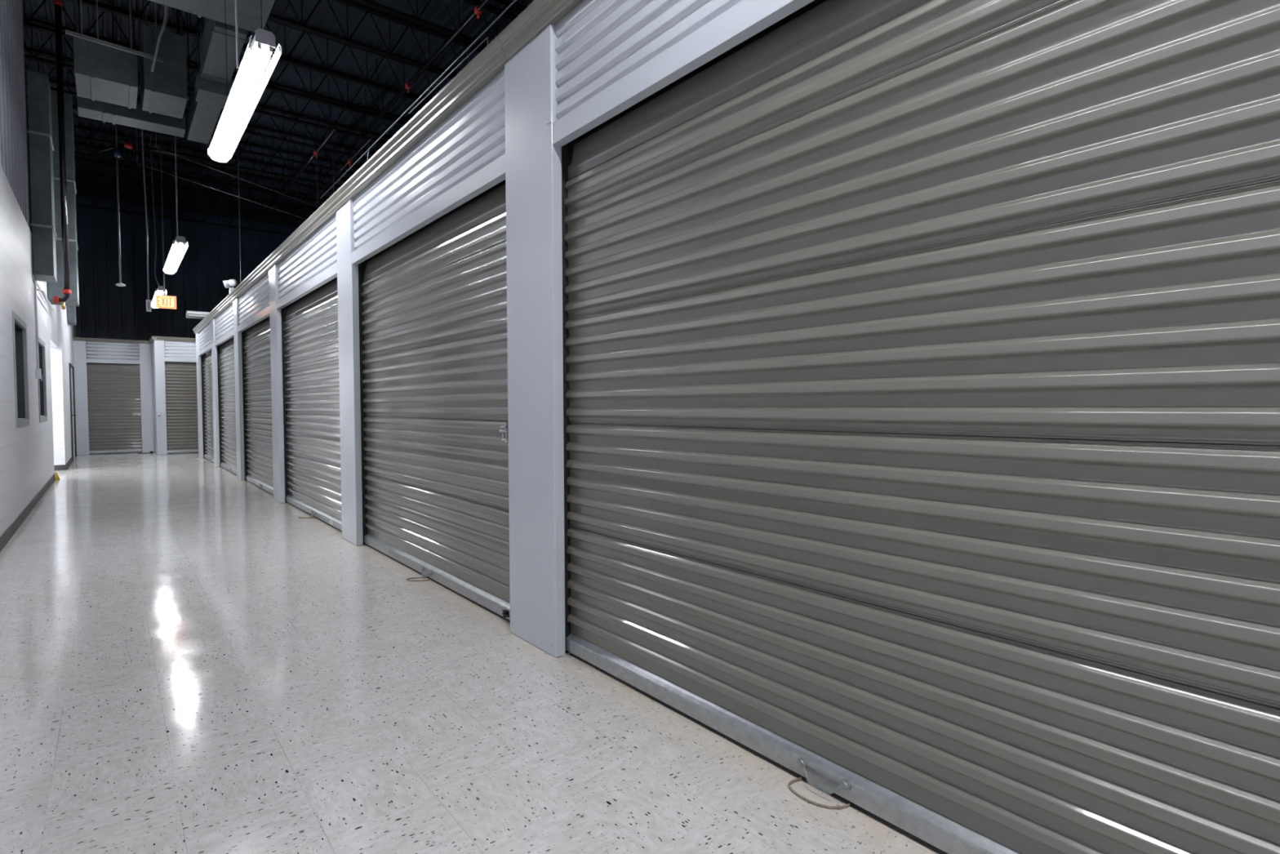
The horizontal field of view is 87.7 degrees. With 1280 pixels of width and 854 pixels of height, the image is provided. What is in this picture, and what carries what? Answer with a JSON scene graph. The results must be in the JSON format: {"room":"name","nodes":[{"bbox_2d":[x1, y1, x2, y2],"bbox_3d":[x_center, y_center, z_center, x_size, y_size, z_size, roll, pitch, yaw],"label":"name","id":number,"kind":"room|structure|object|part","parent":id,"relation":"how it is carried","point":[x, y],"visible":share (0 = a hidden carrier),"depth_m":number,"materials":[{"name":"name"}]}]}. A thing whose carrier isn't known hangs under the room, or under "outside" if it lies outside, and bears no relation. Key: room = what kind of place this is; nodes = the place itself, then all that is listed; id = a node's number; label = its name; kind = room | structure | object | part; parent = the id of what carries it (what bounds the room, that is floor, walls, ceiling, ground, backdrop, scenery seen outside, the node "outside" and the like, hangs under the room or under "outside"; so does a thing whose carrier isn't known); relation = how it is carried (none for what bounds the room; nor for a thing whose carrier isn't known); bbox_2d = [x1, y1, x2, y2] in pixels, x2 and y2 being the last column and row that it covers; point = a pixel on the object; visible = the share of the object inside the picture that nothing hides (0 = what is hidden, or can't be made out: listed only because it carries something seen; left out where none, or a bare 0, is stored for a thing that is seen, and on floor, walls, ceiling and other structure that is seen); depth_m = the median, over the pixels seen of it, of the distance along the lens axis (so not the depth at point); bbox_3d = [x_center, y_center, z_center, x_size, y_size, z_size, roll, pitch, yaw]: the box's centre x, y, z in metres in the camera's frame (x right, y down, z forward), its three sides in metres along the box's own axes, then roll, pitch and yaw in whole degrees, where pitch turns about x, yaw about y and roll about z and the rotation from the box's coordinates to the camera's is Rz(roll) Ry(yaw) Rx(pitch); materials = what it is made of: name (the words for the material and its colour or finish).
{"room":"self-storage corridor","nodes":[
{"label":"self-storage corridor","id":0,"kind":"room"},
{"bbox_2d":[0,0,57,535],"bbox_3d":[-3.645,-2.567,3.131,0.200,7.300,23.550,-2,2,-38],"label":"wall","id":1,"kind":"structure","parent":0,"point":[27,451],"depth_m":7.27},
{"bbox_2d":[12,311,29,427],"bbox_3d":[-6.716,-0.589,7.129,0.162,1.165,1.300,-2,2,-38],"label":"window","id":2,"kind":"structure","parent":1,"relation":"in","point":[21,402],"depth_m":7.59,"materials":[{"name":"glass"}]},
{"bbox_2d":[0,473,55,551],"bbox_3d":[-2.908,1.051,2.511,0.020,0.102,21.500,-2,2,-38],"label":"baseboard","id":3,"kind":"structure","parent":1,"relation":"attached to","point":[8,533],"depth_m":6.94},
{"bbox_2d":[26,69,57,282],"bbox_3d":[-7.947,-3.283,8.865,0.228,2.600,0.614,-2,2,-38],"label":"air duct","id":4,"kind":"object","parent":1,"relation":"attached to","point":[39,131],"visible":1,"depth_m":8.64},
{"bbox_2d":[37,337,47,422],"bbox_3d":[-8.437,-0.649,9.299,0.162,1.150,1.280,-2,2,-38],"label":"window","id":5,"kind":"structure","parent":1,"relation":"in","point":[42,403],"depth_m":9.77,"materials":[{"name":"glass"}]},
{"bbox_2d":[33,280,53,381],"bbox_3d":[-8.512,-1.273,9.547,0.083,1.303,2.450,-2,2,-38],"label":"conduit","id":6,"kind":"object","parent":1,"relation":"attached to","point":[38,375],"visible":1,"depth_m":8.61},
{"bbox_2d":[35,368,42,381],"bbox_3d":[-7.791,-0.676,8.643,0.062,0.160,0.110,-2,2,-38],"label":"switch","id":7,"kind":"object","parent":6,"relation":"attached to","point":[38,375],"depth_m":8.60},
{"bbox_2d":[47,89,79,306],"bbox_3d":[-9.484,-3.693,10.922,0.382,3.300,0.764,-2,2,-38],"label":"air duct","id":8,"kind":"object","parent":1,"relation":"attached to","point":[55,289],"visible":0.55,"depth_m":10.68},
{"bbox_2d":[26,109,31,232],"bbox_3d":[-12.381,-4.577,13.424,0.080,3.870,13.380,-2,2,-38],"label":"wall","id":9,"kind":"structure","parent":0,"point":[27,119],"depth_m":13.81,"materials":[{"name":"metal"}]},
{"bbox_2d":[50,304,77,465],"bbox_3d":[-13.538,-0.995,15.756,0.200,3.430,8.450,-2,2,-38],"label":"wall","id":10,"kind":"structure","parent":0,"point":[61,356],"depth_m":12.52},
{"bbox_2d":[53,454,77,470],"bbox_3d":[-14.070,0.753,13.207,4.320,0.102,5.062,-2,2,-38],"label":"baseboard","id":11,"kind":"structure","parent":10,"relation":"attached to","point":[63,467],"depth_m":12.54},
{"bbox_2d":[66,305,76,324],"bbox_3d":[-12.463,-2.859,14.609,0.149,1.180,0.724,-2,2,-38],"label":"air duct","id":12,"kind":"object","parent":10,"relation":"attached to","point":[71,310],"visible":0.21,"depth_m":14.36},
{"bbox_2d":[68,363,76,461],"bbox_3d":[-13.027,-0.341,15.268,0.164,2.150,1.750,-2,2,-38],"label":"door","id":13,"kind":"structure","parent":10,"relation":"in","point":[72,386],"depth_m":15.57,"materials":[{"name":"metal"}]},
{"bbox_2d":[94,141,221,163],"bbox_3d":[-9.394,-5.303,13.066,2.009,0.317,0.110,-2,2,-38],"label":"pipe","id":14,"kind":"object","parent":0,"point":[126,144],"visible":0.95,"depth_m":12.98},
{"bbox_2d":[164,340,196,362],"bbox_3d":[-11.329,-1.910,17.041,1.350,0.520,0.049,-2,2,-38],"label":"header panel","id":15,"kind":"object","parent":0,"point":[175,351],"visible":0.41,"depth_m":16.81,"materials":[{"name":"white metal"}]},
{"bbox_2d":[75,192,296,423],"bbox_3d":[-13.203,-3.112,21.375,12.000,7.300,0.090,-2,2,-38],"label":"wall","id":16,"kind":"structure","parent":0,"point":[106,309],"depth_m":20.09,"materials":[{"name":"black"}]},
{"bbox_2d":[198,322,211,355],"bbox_3d":[-9.301,-1.872,14.273,0.049,0.535,2.560,-2,2,-38],"label":"header panel","id":17,"kind":"object","parent":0,"point":[205,336],"visible":0.72,"depth_m":14.25,"materials":[{"name":"white metal"}]},
{"bbox_2d":[213,302,233,346],"bbox_3d":[-7.415,-1.804,11.896,0.049,0.535,2.670,-2,2,-38],"label":"header panel","id":18,"kind":"object","parent":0,"point":[224,322],"visible":0.71,"depth_m":11.84,"materials":[{"name":"white metal"}]},
{"bbox_2d":[237,271,269,332],"bbox_3d":[-5.480,-1.734,9.456,0.049,0.535,2.700,-2,2,-38],"label":"header panel","id":19,"kind":"object","parent":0,"point":[254,304],"visible":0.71,"depth_m":9.34,"materials":[{"name":"white metal"}]},
{"bbox_2d":[22,0,533,226],"bbox_3d":[-4.317,-6.441,8.519,14.110,0.195,33.000,-2,2,-38],"label":"ceiling","id":20,"kind":"structure","parent":0,"point":[322,18],"depth_m":12.27,"materials":[{"name":"metal"}]},
{"bbox_2d":[53,0,71,309],"bbox_3d":[-8.437,-4.012,9.662,0.202,4.590,0.104,-2,2,-38],"label":"sprinkler riser","id":21,"kind":"object","parent":20,"relation":"hanging from","point":[66,291],"visible":1,"depth_m":9.67,"materials":[{"name":"metal"}]},
{"bbox_2d":[80,0,82,39],"bbox_3d":[-6.272,-5.323,7.460,0.012,1.954,0.012,-2,2,-38],"label":"hanger","id":22,"kind":"object","parent":20,"relation":"hanging from","point":[80,0],"visible":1,"depth_m":7.48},
{"bbox_2d":[96,0,98,44],"bbox_3d":[-6.187,-5.337,7.578,0.012,1.934,0.012,-2,2,-38],"label":"hanger","id":23,"kind":"object","parent":20,"relation":"hanging from","point":[96,0],"visible":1,"depth_m":7.59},
{"bbox_2d":[73,0,137,109],"bbox_3d":[-6.452,-5.180,8.030,0.580,2.277,0.754,-2,2,-38],"label":"air duct","id":24,"kind":"object","parent":20,"relation":"hanging from","point":[102,73],"visible":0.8,"depth_m":7.85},
{"bbox_2d":[111,0,125,286],"bbox_3d":[-7.357,-4.174,9.364,0.115,4.367,0.115,-2,2,-38],"label":"sprinkler","id":25,"kind":"object","parent":20,"relation":"hanging from","point":[116,153],"visible":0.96,"depth_m":9.38,"materials":[{"name":"grey"}]},
{"bbox_3d":[-7.361,-5.119,9.334,0.017,2.475,0.017,1,2,29],"label":"drop rod","id":26,"kind":"part","parent":25,"relation":"part of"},
{"bbox_3d":[-7.353,-2.928,9.404,0.020,1.790,0.020,-1,2,-16],"label":"rod","id":27,"kind":"part","parent":25,"relation":"part of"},
{"bbox_2d":[76,6,186,137],"bbox_3d":[-6.864,-5.224,8.991,1.150,2.247,0.374,-2,2,-38],"label":"air duct","id":28,"kind":"object","parent":20,"relation":"hanging from","point":[137,117],"visible":0.7,"depth_m":8.94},
{"bbox_2d":[137,0,151,311],"bbox_3d":[-7.110,-4.017,9.563,0.060,4.695,0.064,-2,2,-38],"label":"cord","id":29,"kind":"object","parent":20,"relation":"hanging from","point":[148,308],"visible":0.98,"depth_m":9.57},
{"bbox_2d":[150,133,159,285],"bbox_3d":[-10.195,-4.730,14.010,0.042,3.528,0.120,1,2,23],"label":"cord","id":30,"kind":"object","parent":20,"relation":"hanging from","point":[150,134],"visible":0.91,"depth_m":14.00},
{"bbox_2d":[154,2,157,58],"bbox_3d":[-5.739,-5.339,7.882,0.012,1.954,0.012,-2,2,-38],"label":"hanger","id":31,"kind":"object","parent":20,"relation":"hanging from","point":[154,2],"visible":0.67,"depth_m":7.90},
{"bbox_2d":[65,29,163,62],"bbox_3d":[-6.001,-4.358,7.636,0.881,0.099,0.044,-2,2,-38],"label":"support bar","id":32,"kind":"object","parent":31,"relation":"hanging from","point":[71,33],"visible":1,"depth_m":7.61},
{"bbox_2d":[150,4,168,71],"bbox_3d":[-5.206,-5.068,7.215,0.201,2.457,0.036,-2,2,-38],"label":"conduit","id":33,"kind":"object","parent":20,"relation":"hanging from","point":[166,7],"visible":0.95,"depth_m":7.23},
{"bbox_2d":[151,136,167,308],"bbox_3d":[-10.860,-4.669,14.963,0.199,3.707,2.479,-2,2,-38],"label":"fluorescent light","id":34,"kind":"object","parent":20,"relation":"hanging from","point":[160,291],"visible":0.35,"depth_m":14.14,"materials":[{"name":"white"}]},
{"bbox_2d":[140,0,187,119],"bbox_3d":[-6.009,-5.193,8.381,0.430,2.277,0.754,-2,2,-38],"label":"air duct","id":35,"kind":"object","parent":20,"relation":"hanging from","point":[164,89],"visible":0.94,"depth_m":8.16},
{"bbox_2d":[155,133,176,309],"bbox_3d":[-8.684,-4.306,12.139,0.310,4.270,0.040,-1,2,-34],"label":"exit sign","id":36,"kind":"object","parent":20,"relation":"hanging from","point":[163,301],"visible":0.98,"depth_m":12.16,"materials":[{"name":"orange"}]},
{"bbox_3d":[-8.701,-4.420,12.124,0.015,4.040,0.015,-1,2,-12],"label":"stem","id":37,"kind":"part","parent":36,"relation":"part of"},
{"bbox_3d":[-8.676,-2.287,12.203,0.290,0.210,0.024,-1,2,-34],"label":"sign panel","id":38,"kind":"part","parent":36,"relation":"part of","materials":[{"name":"orange"}]},
{"bbox_3d":[-8.676,-2.287,12.203,0.310,0.230,0.032,-1,2,-34],"label":"sign frame","id":39,"kind":"part","parent":36,"relation":"part of","materials":[{"name":"orange"}]},
{"bbox_2d":[171,7,178,235],"bbox_3d":[-6.984,-4.619,10.005,0.018,3.519,0.018,-2,2,-38],"label":"conduit","id":40,"kind":"object","parent":20,"relation":"hanging from","point":[171,7],"visible":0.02,"depth_m":10.03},
{"bbox_2d":[162,8,188,274],"bbox_3d":[-7.640,-4.551,10.882,0.199,3.707,2.479,-2,2,-38],"label":"fluorescent light","id":41,"kind":"object","parent":20,"relation":"hanging from","point":[177,246],"visible":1,"depth_m":10.56,"materials":[{"name":"white"}]},
{"bbox_2d":[27,121,347,199],"bbox_3d":[-10.257,-6.245,15.891,13.767,0.620,0.100,-2,2,-38],"label":"joist","id":42,"kind":"object","parent":20,"relation":"attached to","point":[110,133],"visible":0.41,"depth_m":15.69,"materials":[{"name":"black paint"}]},
{"bbox_2d":[26,95,361,187],"bbox_3d":[-9.524,-6.218,14.967,13.767,0.620,0.100,-2,2,-38],"label":"joist","id":43,"kind":"object","parent":20,"relation":"attached to","point":[90,138],"visible":0.32,"depth_m":15.35,"materials":[{"name":"black paint"}]},
{"bbox_2d":[75,169,315,227],"bbox_3d":[-12.456,-6.325,18.664,13.767,0.620,0.100,-2,2,-38],"label":"joist","id":44,"kind":"object","parent":20,"relation":"attached to","point":[124,200],"visible":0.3,"depth_m":18.53,"materials":[{"name":"black paint"}]},
{"bbox_2d":[25,72,376,174],"bbox_3d":[-8.790,-6.192,14.043,13.767,0.620,0.100,-2,2,-38],"label":"joist","id":45,"kind":"object","parent":20,"relation":"attached to","point":[51,80],"visible":0.34,"depth_m":14.49,"materials":[{"name":"black paint"}]},
{"bbox_2d":[75,155,326,218],"bbox_3d":[-11.723,-6.298,17.739,13.767,0.620,0.100,-2,2,-38],"label":"joist","id":46,"kind":"object","parent":20,"relation":"attached to","point":[77,158],"visible":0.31,"depth_m":17.60,"materials":[{"name":"black paint"}]},
{"bbox_2d":[74,141,335,209],"bbox_3d":[-10.990,-6.272,16.815,13.767,0.620,0.100,-2,2,-38],"label":"joist","id":47,"kind":"object","parent":20,"relation":"attached to","point":[157,181],"visible":0.38,"depth_m":16.68,"materials":[{"name":"black paint"}]},
{"bbox_2d":[186,12,223,143],"bbox_3d":[-5.814,-5.214,8.867,0.284,2.267,1.850,-2,2,-38],"label":"air duct","id":48,"kind":"object","parent":20,"relation":"hanging from","point":[202,118],"visible":0.47,"depth_m":9.01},
{"bbox_2d":[24,46,392,159],"bbox_3d":[-8.057,-6.165,13.119,13.767,0.620,0.100,-2,2,-38],"label":"joist","id":49,"kind":"object","parent":20,"relation":"attached to","point":[50,55],"visible":0.3,"depth_m":13.72,"materials":[{"name":"black paint"}]},
{"bbox_2d":[148,0,275,32],"bbox_3d":[-4.086,-5.135,6.174,1.100,2.267,0.804,-2,2,-38],"label":"air duct","id":50,"kind":"object","parent":20,"relation":"hanging from","point":[249,11],"visible":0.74,"depth_m":6.42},
{"bbox_2d":[195,14,234,108],"bbox_3d":[-5.104,-5.124,7.958,0.360,2.395,0.400,-2,2,-38],"label":"air duct","id":51,"kind":"object","parent":20,"relation":"hanging from","point":[206,91],"visible":0.6,"depth_m":7.89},
{"bbox_2d":[22,15,411,143],"bbox_3d":[-7.324,-6.139,12.195,13.767,0.620,0.100,-2,2,-38],"label":"joist","id":52,"kind":"object","parent":20,"relation":"attached to","point":[38,22],"visible":0.28,"depth_m":12.58,"materials":[{"name":"black paint"}]},
{"bbox_2d":[200,17,247,84],"bbox_3d":[-4.564,-5.157,7.243,0.304,2.287,1.350,-2,2,-38],"label":"air duct","id":53,"kind":"object","parent":20,"relation":"hanging from","point":[214,44],"visible":0.81,"depth_m":7.20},
{"bbox_2d":[22,0,432,124],"bbox_3d":[-6.590,-6.112,11.271,13.767,0.620,0.100,-2,2,-38],"label":"joist","id":54,"kind":"object","parent":20,"relation":"attached to","point":[27,24],"visible":0.24,"depth_m":11.59,"materials":[{"name":"black paint"}]},
{"bbox_2d":[136,130,333,219],"bbox_3d":[-7.995,-5.378,13.421,3.420,2.212,0.016,-2,2,-38],"label":"cable","id":55,"kind":"object","parent":20,"relation":"hanging from","point":[136,131],"visible":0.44,"depth_m":13.23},
{"bbox_2d":[235,0,239,68],"bbox_3d":[-3.048,-4.474,4.986,0.018,3.519,0.018,-2,2,-38],"label":"conduit","id":56,"kind":"object","parent":20,"relation":"hanging from","point":[236,1],"visible":0.89,"depth_m":5.03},
{"bbox_2d":[155,134,318,207],"bbox_3d":[-8.258,-5.675,13.841,2.924,1.642,0.016,-2,2,-42],"label":"cable","id":57,"kind":"object","parent":20,"relation":"hanging from","point":[316,135],"visible":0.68,"depth_m":13.87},
{"bbox_2d":[186,182,288,319],"bbox_3d":[-10.315,-4.670,17.282,2.479,3.857,0.199,-2,2,-38],"label":"fluorescent light","id":58,"kind":"object","parent":20,"relation":"hanging from","point":[191,313],"visible":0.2,"depth_m":16.71,"materials":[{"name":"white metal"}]},
{"bbox_2d":[236,132,241,282],"bbox_3d":[-8.777,-4.393,14.616,0.020,4.250,0.020,-2,2,-38],"label":"rod","id":59,"kind":"object","parent":20,"relation":"hanging from","point":[237,132],"visible":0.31,"depth_m":14.60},
{"bbox_2d":[207,0,282,162],"bbox_3d":[-3.318,-4.395,5.441,0.199,3.707,2.479,-2,2,-38],"label":"fluorescent light","id":60,"kind":"object","parent":20,"relation":"hanging from","point":[260,50],"visible":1,"depth_m":5.17,"materials":[{"name":"white"}]},
{"bbox_2d":[65,0,453,102],"bbox_3d":[-5.857,-6.085,10.346,13.767,0.620,0.100,-2,2,-38],"label":"joist","id":61,"kind":"object","parent":20,"relation":"attached to","point":[137,17],"visible":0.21,"depth_m":10.74,"materials":[{"name":"black paint"}]},
{"bbox_2d":[283,78,337,193],"bbox_3d":[-6.912,-5.924,13.817,0.096,1.155,4.500,-2,2,-38],"label":"sprinkler","id":62,"kind":"object","parent":20,"relation":"hanging from","point":[316,153],"visible":0.98,"depth_m":13.31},
{"bbox_2d":[313,88,373,198],"bbox_3d":[-6.403,-5.939,14.221,0.096,1.155,4.500,-2,2,-38],"label":"sprinkler","id":63,"kind":"object","parent":20,"relation":"hanging from","point":[349,162],"visible":0.95,"depth_m":13.69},
{"bbox_2d":[267,0,484,77],"bbox_3d":[-5.124,-6.059,9.422,13.767,0.620,0.100,-2,2,-38],"label":"joist","id":64,"kind":"object","parent":20,"relation":"attached to","point":[351,3],"visible":0.35,"depth_m":10.27,"materials":[{"name":"black paint"}]},
{"bbox_2d":[368,0,490,128],"bbox_3d":[-2.194,-5.777,8.627,0.096,1.155,8.500,-2,2,-38],"label":"sprinkler","id":65,"kind":"object","parent":20,"relation":"hanging from","point":[477,11],"visible":0.98,"depth_m":9.65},
{"bbox_2d":[351,0,517,47],"bbox_3d":[-4.391,-6.032,8.498,13.767,0.620,0.100,-2,2,-38],"label":"joist","id":66,"kind":"object","parent":20,"relation":"attached to","point":[373,4],"visible":0.2,"depth_m":9.68,"materials":[{"name":"black paint"}]},
{"bbox_2d":[493,0,532,11],"bbox_3d":[-3.658,-6.005,7.574,13.767,0.620,0.100,-2,2,-38],"label":"joist","id":67,"kind":"object","parent":20,"relation":"attached to","point":[517,6],"visible":0.02,"depth_m":9.10,"materials":[{"name":"black paint"}]},
{"bbox_2d":[276,213,337,309],"bbox_3d":[-3.510,-1.662,6.973,0.049,0.535,2.760,-2,2,-38],"label":"header panel","id":68,"kind":"object","parent":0,"point":[313,264],"visible":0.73,"depth_m":6.76,"materials":[{"name":"white metal"}]},
{"bbox_2d":[351,68,505,264],"bbox_3d":[-1.515,-1.590,4.460,0.049,0.535,2.750,-2,2,-38],"label":"header panel","id":69,"kind":"object","parent":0,"point":[463,157],"visible":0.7,"depth_m":4.10,"materials":[{"name":"white metal"}]},
{"bbox_2d":[0,449,939,853],"bbox_3d":[-4.332,0.959,8.721,14.000,0.100,33.000,-2,2,-38],"label":"floor","id":70,"kind":"structure","parent":0,"point":[191,662],"depth_m":2.50,"materials":[{"name":"concrete"}]},
{"bbox_2d":[55,471,59,479],"bbox_3d":[-9.504,0.795,10.882,0.048,0.130,0.100,-2,2,-38],"label":"wedge","id":71,"kind":"object","parent":70,"relation":"on","point":[57,477],"visible":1,"depth_m":10.84,"materials":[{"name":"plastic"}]},
{"bbox_2d":[72,340,88,454],"bbox_3d":[-13.891,-0.721,16.572,0.248,2.828,0.053,-2,2,-38],"label":"steel column","id":72,"kind":"structure","parent":70,"relation":"on","point":[79,347],"depth_m":16.55,"materials":[{"name":"metal"}]},
{"bbox_2d":[138,343,154,452],"bbox_3d":[-12.861,-0.751,17.388,0.262,2.828,0.053,-2,2,-38],"label":"steel column","id":73,"kind":"structure","parent":70,"relation":"on","point":[145,349],"depth_m":17.36,"materials":[{"name":"metal"}]},
{"bbox_2d":[151,339,167,454],"bbox_3d":[-12.287,-0.747,17.043,0.203,2.838,1.200,-2,2,-38],"label":"steel column","id":74,"kind":"structure","parent":70,"relation":"on","point":[157,346],"depth_m":16.59,"materials":[{"name":"metal"}]},
{"bbox_2d":[149,336,156,343],"bbox_3d":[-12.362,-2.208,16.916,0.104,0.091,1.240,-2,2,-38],"label":"security camera","id":75,"kind":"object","parent":74,"relation":"on","point":[151,340],"depth_m":16.76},
{"bbox_2d":[195,332,203,457],"bbox_3d":[-10.235,-0.730,15.486,0.056,2.888,0.450,-2,2,-38],"label":"steel column","id":76,"kind":"structure","parent":70,"relation":"on","point":[197,357],"depth_m":15.34,"materials":[{"name":"metal"}]},
{"bbox_2d":[210,318,219,466],"bbox_3d":[-8.374,-0.663,13.141,0.056,2.888,0.420,-2,2,-38],"label":"steel column","id":77,"kind":"structure","parent":70,"relation":"on","point":[214,348],"depth_m":13.01,"materials":[{"name":"metal"}]},
{"bbox_2d":[232,297,244,480],"bbox_3d":[-6.450,-0.593,10.717,0.056,2.888,0.430,-2,2,-38],"label":"steel column","id":78,"kind":"structure","parent":70,"relation":"on","point":[237,335],"depth_m":10.59,"materials":[{"name":"metal"}]},
{"bbox_2d":[241,315,273,494],"bbox_3d":[-5.424,-0.331,9.554,0.129,2.435,2.780,-2,2,-38],"label":"door","id":79,"kind":"structure","parent":78,"relation":"attached to","point":[255,341],"depth_m":9.71,"materials":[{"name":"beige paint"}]},
{"bbox_2d":[268,264,284,502],"bbox_3d":[-4.502,-0.522,8.262,0.056,2.888,0.440,-2,2,-38],"label":"steel column","id":80,"kind":"structure","parent":70,"relation":"on","point":[275,314],"depth_m":8.14,"materials":[{"name":"metal"}]},
{"bbox_3d":[-4.403,-1.742,8.050,0.004,0.432,0.040,-2,2,-38],"label":"edge trim","id":81,"kind":"part","parent":80,"relation":"part of","materials":[{"name":"white metal"}]},
{"bbox_2d":[280,276,342,532],"bbox_3d":[-3.496,-0.259,7.038,0.235,2.435,2.840,-2,2,-38],"label":"door","id":82,"kind":"structure","parent":80,"relation":"attached to","point":[309,325],"depth_m":7.05,"materials":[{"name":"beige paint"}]},
{"bbox_2d":[336,199,363,545],"bbox_3d":[-2.509,-0.450,5.750,0.056,2.888,0.456,-2,2,-38],"label":"steel column","id":83,"kind":"structure","parent":70,"relation":"on","point":[347,272],"depth_m":5.65,"materials":[{"name":"metal"}]},
{"bbox_3d":[-2.405,-1.669,5.532,0.004,0.432,0.040,-2,2,-38],"label":"edge trim","id":84,"kind":"part","parent":83,"relation":"part of","materials":[{"name":"white metal"}]},
{"bbox_2d":[358,179,510,622],"bbox_3d":[-1.497,-0.186,4.527,0.224,2.435,2.830,-2,2,-38],"label":"door","id":85,"kind":"structure","parent":83,"relation":"attached to","point":[433,303],"depth_m":4.31,"materials":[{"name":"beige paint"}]},
{"bbox_3d":[-1.454,0.989,4.512,0.028,0.043,0.144,-2,2,-38],"label":"handle","id":86,"kind":"part","parent":85,"relation":"part of","materials":[{"name":"metal"}]},
{"bbox_3d":[-0.733,0.030,3.603,0.022,0.105,0.057,-2,2,-38],"label":"latch plate","id":87,"kind":"part","parent":85,"relation":"part of","materials":[{"name":"metal"}]},
{"bbox_2d":[504,24,564,657],"bbox_3d":[-0.518,-0.378,3.240,0.056,2.888,0.456,-2,2,-38],"label":"steel column","id":88,"kind":"structure","parent":70,"relation":"on","point":[533,164],"depth_m":3.17,"materials":[{"name":"metal"}]},
{"bbox_3d":[-0.414,-1.597,3.022,0.004,0.432,0.040,-2,2,-38],"label":"edge trim","id":89,"kind":"part","parent":88,"relation":"part of","materials":[{"name":"white metal"}]},
{"bbox_2d":[561,0,1279,853],"bbox_3d":[0.517,-0.114,2.029,0.175,2.435,2.840,-2,2,-38],"label":"door","id":90,"kind":"structure","parent":88,"relation":"attached to","point":[921,358],"depth_m":1.69,"materials":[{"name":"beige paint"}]},
{"bbox_3d":[0.541,1.061,1.998,0.028,0.043,0.144,-2,2,-38],"label":"handle","id":91,"kind":"part","parent":90,"relation":"part of","materials":[{"name":"metal"}]},
{"bbox_2d":[552,0,814,146],"bbox_3d":[0.479,-1.517,1.946,0.049,0.535,2.760,-2,2,-38],"label":"header panel","id":92,"kind":"object","parent":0,"point":[613,55],"visible":1,"depth_m":2.57,"materials":[{"name":"white metal"}]},
{"bbox_3d":[-1.240,-0.507,6.490,2.860,2.950,25.730,-2,2,-38],"label":"wall","id":93,"kind":"structure","parent":0,"visible":0},
{"bbox_2d":[200,350,213,462],"bbox_3d":[-9.245,-0.470,14.370,0.129,2.435,2.640,-2,2,-38],"label":"door","id":94,"kind":"structure","parent":93,"relation":"in","point":[206,358],"depth_m":14.79,"materials":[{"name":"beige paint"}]},
{"bbox_2d":[192,293,232,333],"bbox_3d":[-8.514,-2.167,13.219,0.104,0.114,6.176,-2,2,-38],"label":"trim","id":95,"kind":"structure","parent":93,"relation":"attached to","point":[227,301],"depth_m":12.54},
{"bbox_2d":[222,279,237,293],"bbox_3d":[-6.983,-2.342,11.367,0.221,0.344,0.161,-1,2,-22],"label":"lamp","id":96,"kind":"object","parent":95,"relation":"on","point":[232,282],"visible":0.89,"depth_m":11.32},
{"bbox_2d":[217,337,236,475],"bbox_3d":[-7.360,-0.402,11.993,0.129,2.435,2.750,-2,2,-38],"label":"door","id":97,"kind":"structure","parent":93,"relation":"in","point":[225,351],"depth_m":12.30,"materials":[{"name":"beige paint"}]},
{"bbox_2d":[229,191,342,301],"bbox_3d":[-4.574,-2.023,8.254,0.104,0.114,6.496,-2,2,-38],"label":"trim","id":98,"kind":"structure","parent":93,"relation":"attached to","point":[328,209],"depth_m":7.11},
{"bbox_2d":[320,0,516,199],"bbox_3d":[-1.921,-2.344,5.558,0.012,0.646,6.000,-2,2,-38],"label":"conduit","id":99,"kind":"object","parent":93,"relation":"attached to","point":[514,1],"visible":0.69,"depth_m":5.01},
{"bbox_2d":[335,35,508,205],"bbox_3d":[-1.606,-1.916,4.513,0.104,0.114,3.049,-2,2,-38],"label":"trim","id":100,"kind":"structure","parent":93,"relation":"attached to","point":[491,61],"depth_m":4.03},
{"bbox_3d":[-12.365,-0.794,18.551,5.100,2.840,3.540,-2,2,-38],"label":"wall","id":101,"kind":"structure","parent":0,"visible":0},
{"bbox_2d":[72,337,151,343],"bbox_3d":[-13.341,-2.189,16.930,1.622,0.080,0.104,-2,2,-38],"label":"trim","id":102,"kind":"structure","parent":101,"relation":"attached to","point":[81,339],"depth_m":16.86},
{"bbox_2d":[86,341,139,364],"bbox_3d":[-13.384,-1.884,16.943,1.060,0.530,0.049,-2,2,-38],"label":"header panel","id":103,"kind":"object","parent":101,"relation":"attached to","point":[96,352],"visible":1,"depth_m":16.93,"materials":[{"name":"white metal"}]},
{"bbox_2d":[86,362,142,454],"bbox_3d":[-13.431,-0.511,17.037,1.140,2.380,0.129,-2,2,-38],"label":"door","id":104,"kind":"structure","parent":101,"relation":"in","point":[113,389],"depth_m":17.02,"materials":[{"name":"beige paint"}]},
{"bbox_2d":[164,361,198,453],"bbox_3d":[-11.376,-0.532,17.135,1.430,2.400,0.129,-2,2,-38],"label":"door","id":105,"kind":"structure","parent":101,"relation":"in","point":[180,377],"depth_m":16.92,"materials":[{"name":"beige paint"}]},
{"bbox_3d":[3.639,-0.227,-1.959,0.080,2.890,6.420,-2,2,-38],"label":"wall","id":106,"kind":"structure","parent":0,"visible":0},
{"bbox_2d":[498,0,583,60],"bbox_3d":[2.433,-1.769,-0.578,0.104,0.114,9.943,-2,2,-38],"label":"trim","id":107,"kind":"structure","parent":106,"relation":"attached to","point":[539,15],"depth_m":3.07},
{"bbox_3d":[-9.858,-0.795,18.267,1.525,2.840,0.100,-2,2,-38],"label":"wall","id":108,"kind":"structure","parent":0,"visible":0},
{"bbox_2d":[151,336,195,342],"bbox_3d":[-11.102,-2.221,17.172,2.368,0.091,0.104,-2,2,-38],"label":"trim","id":109,"kind":"structure","parent":108,"relation":"attached to","point":[158,338],"depth_m":16.71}
]}

